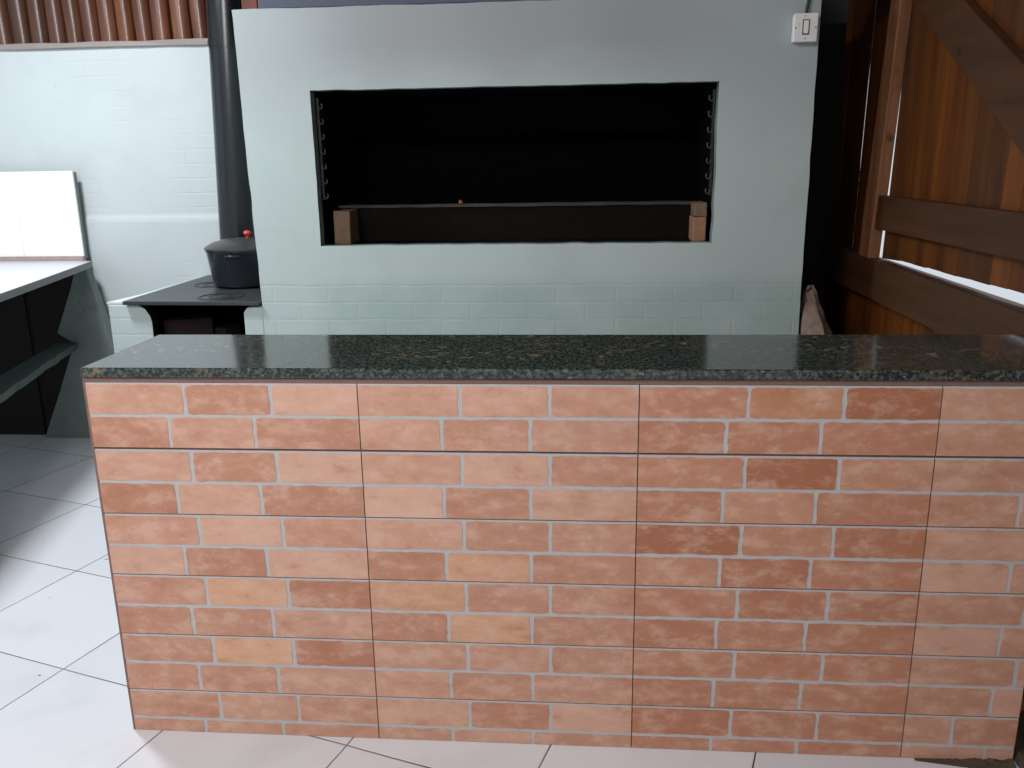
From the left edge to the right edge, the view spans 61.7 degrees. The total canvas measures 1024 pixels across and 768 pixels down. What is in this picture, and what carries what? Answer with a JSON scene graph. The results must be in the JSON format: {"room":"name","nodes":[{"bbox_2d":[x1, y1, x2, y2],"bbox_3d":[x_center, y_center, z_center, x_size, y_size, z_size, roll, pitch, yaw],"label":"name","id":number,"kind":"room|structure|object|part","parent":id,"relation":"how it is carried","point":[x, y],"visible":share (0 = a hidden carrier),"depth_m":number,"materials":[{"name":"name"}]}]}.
{"room":"barbecue kitchen","nodes":[
{"label":"barbecue kitchen","id":0,"kind":"room"},
{"bbox_2d":[0,23,846,322],"bbox_3d":[-1.283,-0.697,4.291,5.750,1.895,0.200,0,15,4],"label":"wall","id":1,"kind":"structure","parent":0,"point":[134,125],"depth_m":4.11,"materials":[{"name":"white paint"}]},
{"bbox_2d":[0,171,87,260],"bbox_3d":[-2.575,-0.816,4.192,0.963,0.426,0.051,0,15,4],"label":"tile backsplash","id":2,"kind":"structure","parent":1,"relation":"attached to","point":[41,219],"depth_m":4.16,"materials":[{"name":"white tile"}]},
{"bbox_2d":[0,38,207,50],"bbox_3d":[-2.573,-1.599,4.098,3.200,0.033,0.113,0,15,4],"label":"trim","id":3,"kind":"structure","parent":1,"relation":"attached to","point":[183,42],"depth_m":3.99,"materials":[{"name":"white wood"}]},
{"bbox_2d":[0,0,13,43],"bbox_3d":[-2.424,-1.943,3.972,0.106,0.697,0.044,0,15,4],"label":"log","id":4,"kind":"object","parent":3,"relation":"on","point":[6,37],"visible":0.95,"depth_m":4.03,"materials":[{"name":"brown wood"}]},
{"bbox_2d":[6,0,31,43],"bbox_3d":[-2.329,-1.943,3.966,0.098,0.697,0.041,0,15,4],"label":"log","id":5,"kind":"object","parent":3,"relation":"on","point":[17,9],"visible":0.96,"depth_m":4.02,"materials":[{"name":"brown wood"}]},
{"bbox_2d":[26,0,49,42],"bbox_3d":[-2.239,-1.943,3.960,0.091,0.697,0.038,0,15,4],"label":"log","id":6,"kind":"object","parent":3,"relation":"on","point":[38,26],"visible":0.96,"depth_m":4.01,"materials":[{"name":"brown wood"}]},
{"bbox_2d":[44,0,66,42],"bbox_3d":[-2.155,-1.943,3.955,0.087,0.697,0.036,0,15,4],"label":"log","id":7,"kind":"object","parent":3,"relation":"on","point":[53,8],"visible":0.96,"depth_m":4.01,"materials":[{"name":"brown wood"}]},
{"bbox_2d":[61,0,83,42],"bbox_3d":[-2.072,-1.942,3.949,0.086,0.697,0.036,0,15,4],"label":"log","id":8,"kind":"object","parent":3,"relation":"on","point":[70,8],"visible":0.96,"depth_m":4.00,"materials":[{"name":"brown wood"}]},
{"bbox_2d":[78,0,100,41],"bbox_3d":[-1.987,-1.942,3.941,0.090,0.697,0.037,0,15,4],"label":"log","id":9,"kind":"object","parent":3,"relation":"on","point":[88,8],"visible":0.96,"depth_m":4.00,"materials":[{"name":"brown wood"}]},
{"bbox_2d":[96,0,118,40],"bbox_3d":[-1.901,-1.941,3.934,0.091,0.697,0.038,0,15,4],"label":"log","id":10,"kind":"object","parent":3,"relation":"on","point":[106,15],"visible":0.96,"depth_m":3.99,"materials":[{"name":"brown wood"}]},
{"bbox_2d":[113,0,135,39],"bbox_3d":[-1.816,-1.941,3.928,0.085,0.697,0.037,0,15,4],"label":"log","id":11,"kind":"object","parent":3,"relation":"on","point":[123,8],"visible":0.96,"depth_m":3.98,"materials":[{"name":"brown wood"}]},
{"bbox_2d":[131,0,152,39],"bbox_3d":[-1.732,-1.941,3.922,0.089,0.697,0.037,0,15,4],"label":"log","id":12,"kind":"object","parent":3,"relation":"on","point":[140,8],"visible":0.96,"depth_m":3.98,"materials":[{"name":"brown wood"}]},
{"bbox_2d":[149,0,172,39],"bbox_3d":[-1.644,-1.940,3.913,0.096,0.697,0.042,0,15,4],"label":"log","id":13,"kind":"object","parent":3,"relation":"on","point":[159,9],"visible":0.96,"depth_m":3.97,"materials":[{"name":"brown wood"}]},
{"bbox_2d":[169,0,192,39],"bbox_3d":[-1.548,-1.939,3.905,0.098,0.697,0.041,0,15,4],"label":"log","id":14,"kind":"object","parent":3,"relation":"on","point":[179,9],"visible":0.96,"depth_m":3.96,"materials":[{"name":"brown wood"}]},
{"bbox_2d":[189,0,207,38],"bbox_3d":[-1.461,-1.940,3.901,0.088,0.697,0.036,0,15,4],"label":"log","id":15,"kind":"object","parent":3,"relation":"on","point":[197,7],"visible":0.88,"depth_m":3.96,"materials":[{"name":"brown wood"}]},
{"bbox_2d":[63,0,848,38],"bbox_3d":[-1.300,-2.039,3.990,5.750,0.855,0.100,0,15,4],"label":"wall","id":16,"kind":"structure","parent":0,"point":[832,11],"depth_m":3.82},
{"bbox_2d":[0,434,1018,767],"bbox_3d":[-1.641,1.093,1.390,7.100,0.080,6.760,0,15,4],"label":"floor","id":17,"kind":"structure","parent":0,"point":[64,697],"depth_m":2.24,"materials":[{"name":"white ceramic"}]},
{"bbox_2d":[0,261,114,437],"bbox_3d":[-2.390,0.047,3.497,1.173,0.895,1.956,-2,15,-5],"label":"counter","id":18,"kind":"object","parent":17,"relation":"on","point":[55,323],"visible":0.94,"depth_m":4.27,"materials":[{"name":"white laminate"}]},
{"bbox_2d":[0,342,77,402],"bbox_3d":[-2.038,0.024,3.420,0.155,0.032,1.769,-3,15,-8],"label":"shelf","id":19,"kind":"object","parent":18,"relation":"attached to","point":[16,378],"depth_m":3.73,"materials":[{"name":"grey paint"}]},
{"bbox_3d":[-2.136,-0.148,4.288,0.521,0.862,0.055,0,15,4],"label":"panel","id":20,"kind":"part","parent":18,"relation":"part of","materials":[{"name":"grey paint"}]},
{"bbox_2d":[107,0,264,352],"bbox_3d":[-1.307,-0.975,3.682,0.664,2.744,0.829,0,15,4],"label":"wood stove","id":21,"kind":"object","parent":17,"relation":"on","point":[198,306],"visible":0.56,"depth_m":3.78,"materials":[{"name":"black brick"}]},
{"bbox_2d":[122,275,261,305],"bbox_3d":[-1.259,-0.425,3.822,0.576,0.016,0.827,0,15,4],"label":"cooktop","id":22,"kind":"object","parent":21,"relation":"in","point":[202,290],"depth_m":3.56,"materials":[{"name":"metal"}]},
{"bbox_2d":[204,230,260,287],"bbox_3d":[-1.203,-0.562,3.816,0.321,0.242,0.343,0,15,4],"label":"cooking pot","id":23,"kind":"object","parent":21,"relation":"on","point":[233,262],"visible":0.76,"depth_m":3.71,"materials":[{"name":"black metal"}]},
{"bbox_3d":[-1.203,-0.626,3.811,0.321,0.050,0.321,0,15,4],"label":"lid","id":24,"kind":"part","parent":23,"relation":"part of","materials":[{"name":"black metal"}]},
{"bbox_3d":[-1.199,-0.543,3.663,0.075,0.016,0.039,0,15,4],"label":"pot handle","id":25,"kind":"part","parent":23,"relation":"part of","materials":[{"name":"metal"}]},
{"bbox_3d":[-1.202,-0.527,3.837,0.314,0.164,0.314,0,15,4],"label":"pot","id":26,"kind":"part","parent":23,"relation":"part of","materials":[{"name":"black metal"}]},
{"bbox_3d":[-1.174,-0.665,3.798,0.034,0.033,0.034,0,15,4],"label":"lid knob","id":27,"kind":"part","parent":23,"relation":"part of","materials":[{"name":"red plastic"}]},
{"bbox_2d":[231,0,832,334],"bbox_3d":[0.141,-0.549,3.652,2.263,1.891,0.884,0,15,4],"label":"barbecue","id":28,"kind":"object","parent":17,"relation":"on","point":[616,167],"visible":0.77,"depth_m":3.30,"materials":[{"name":"paint"}]},
{"bbox_2d":[241,0,258,9],"bbox_3d":[-0.972,-1.512,3.242,0.061,0.204,0.160,0,15,4],"label":"wooden block","id":29,"kind":"object","parent":28,"relation":"on","point":[246,4],"visible":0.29,"depth_m":3.19,"materials":[{"name":"brown wood"}]},
{"bbox_2d":[258,0,534,8],"bbox_3d":[0.232,-1.507,3.148,2.350,0.203,0.160,0,15,4],"label":"roof beam","id":30,"kind":"structure","parent":28,"relation":"on","point":[262,4],"depth_m":3.16,"materials":[{"name":"blue stone"}]},
{"bbox_2d":[791,13,818,42],"bbox_3d":[1.021,-1.241,2.988,0.082,0.094,0.046,0,15,4],"label":"light switch","id":31,"kind":"object","parent":28,"relation":"attached to","point":[804,25],"visible":1,"depth_m":2.97,"materials":[{"name":"white plastic"}]},
{"bbox_2d":[805,0,810,12],"bbox_3d":[1.030,-1.434,2.980,0.021,0.283,0.079,0,15,4],"label":"cable","id":32,"kind":"object","parent":31,"relation":"attached to","point":[808,1],"visible":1,"depth_m":2.97,"materials":[{"name":"black plastic"}]},
{"bbox_2d":[82,377,1023,759],"bbox_3d":[0.109,0.379,2.083,2.079,0.894,0.345,0,15,4],"label":"counter","id":33,"kind":"object","parent":17,"relation":"on","point":[823,567],"depth_m":1.91,"materials":[{"name":"brick"}]},
{"bbox_3d":[-0.923,0.380,2.165,0.007,0.884,0.345,0,15,4],"label":"corner trim","id":34,"kind":"part","parent":33,"relation":"part of","materials":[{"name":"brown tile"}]},
{"bbox_2d":[80,335,1023,380],"bbox_3d":[0.164,-0.066,1.969,2.200,0.022,0.370,0,15,4],"label":"countertop","id":35,"kind":"structure","parent":33,"relation":"on","point":[605,357],"depth_m":1.90,"materials":[{"name":"black stone"}]},
{"bbox_2d":[914,758,1015,767],"bbox_3d":[1.028,0.859,1.938,0.215,0.011,0.046,0,15,4],"label":"dirt","id":36,"kind":"object","parent":17,"relation":"on","point":[968,762],"visible":1,"depth_m":1.95,"materials":[{"name":"soil"}]},
{"bbox_2d":[1013,687,1023,767],"bbox_3d":[1.215,0.879,1.803,0.165,0.033,1.500,0,15,4],"label":"soil","id":37,"kind":"object","parent":17,"relation":"on","point":[1018,755],"visible":0.02,"depth_m":1.98,"materials":[{"name":"brown soil"}]},
{"bbox_2d":[824,0,1023,334],"bbox_3d":[1.296,-0.441,1.480,0.032,2.750,4.959,0,15,4],"label":"wall","id":38,"kind":"structure","parent":0,"point":[847,312],"depth_m":3.58,"materials":[{"name":"red wood"}]},
{"bbox_2d":[821,242,1023,334],"bbox_3d":[1.264,0.049,1.585,0.052,0.158,4.910,0,15,4],"label":"beam","id":39,"kind":"structure","parent":38,"relation":"attached to","point":[948,308],"depth_m":2.78,"materials":[{"name":"brown wood"}]},
{"bbox_2d":[859,0,912,257],"bbox_3d":[1.385,-1.324,3.064,0.044,1.750,0.308,0,15,4],"label":"door frame","id":40,"kind":"structure","parent":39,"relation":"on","point":[900,10],"depth_m":3.16,"materials":[{"name":"brown wood"}]},
{"bbox_2d":[874,0,1023,293],"bbox_3d":[1.278,-0.720,1.477,0.062,1.388,3.456,0,15,4],"label":"door","id":41,"kind":"structure","parent":38,"relation":"in","point":[954,204],"depth_m":2.59,"materials":[{"name":"red wood"}]}
]}

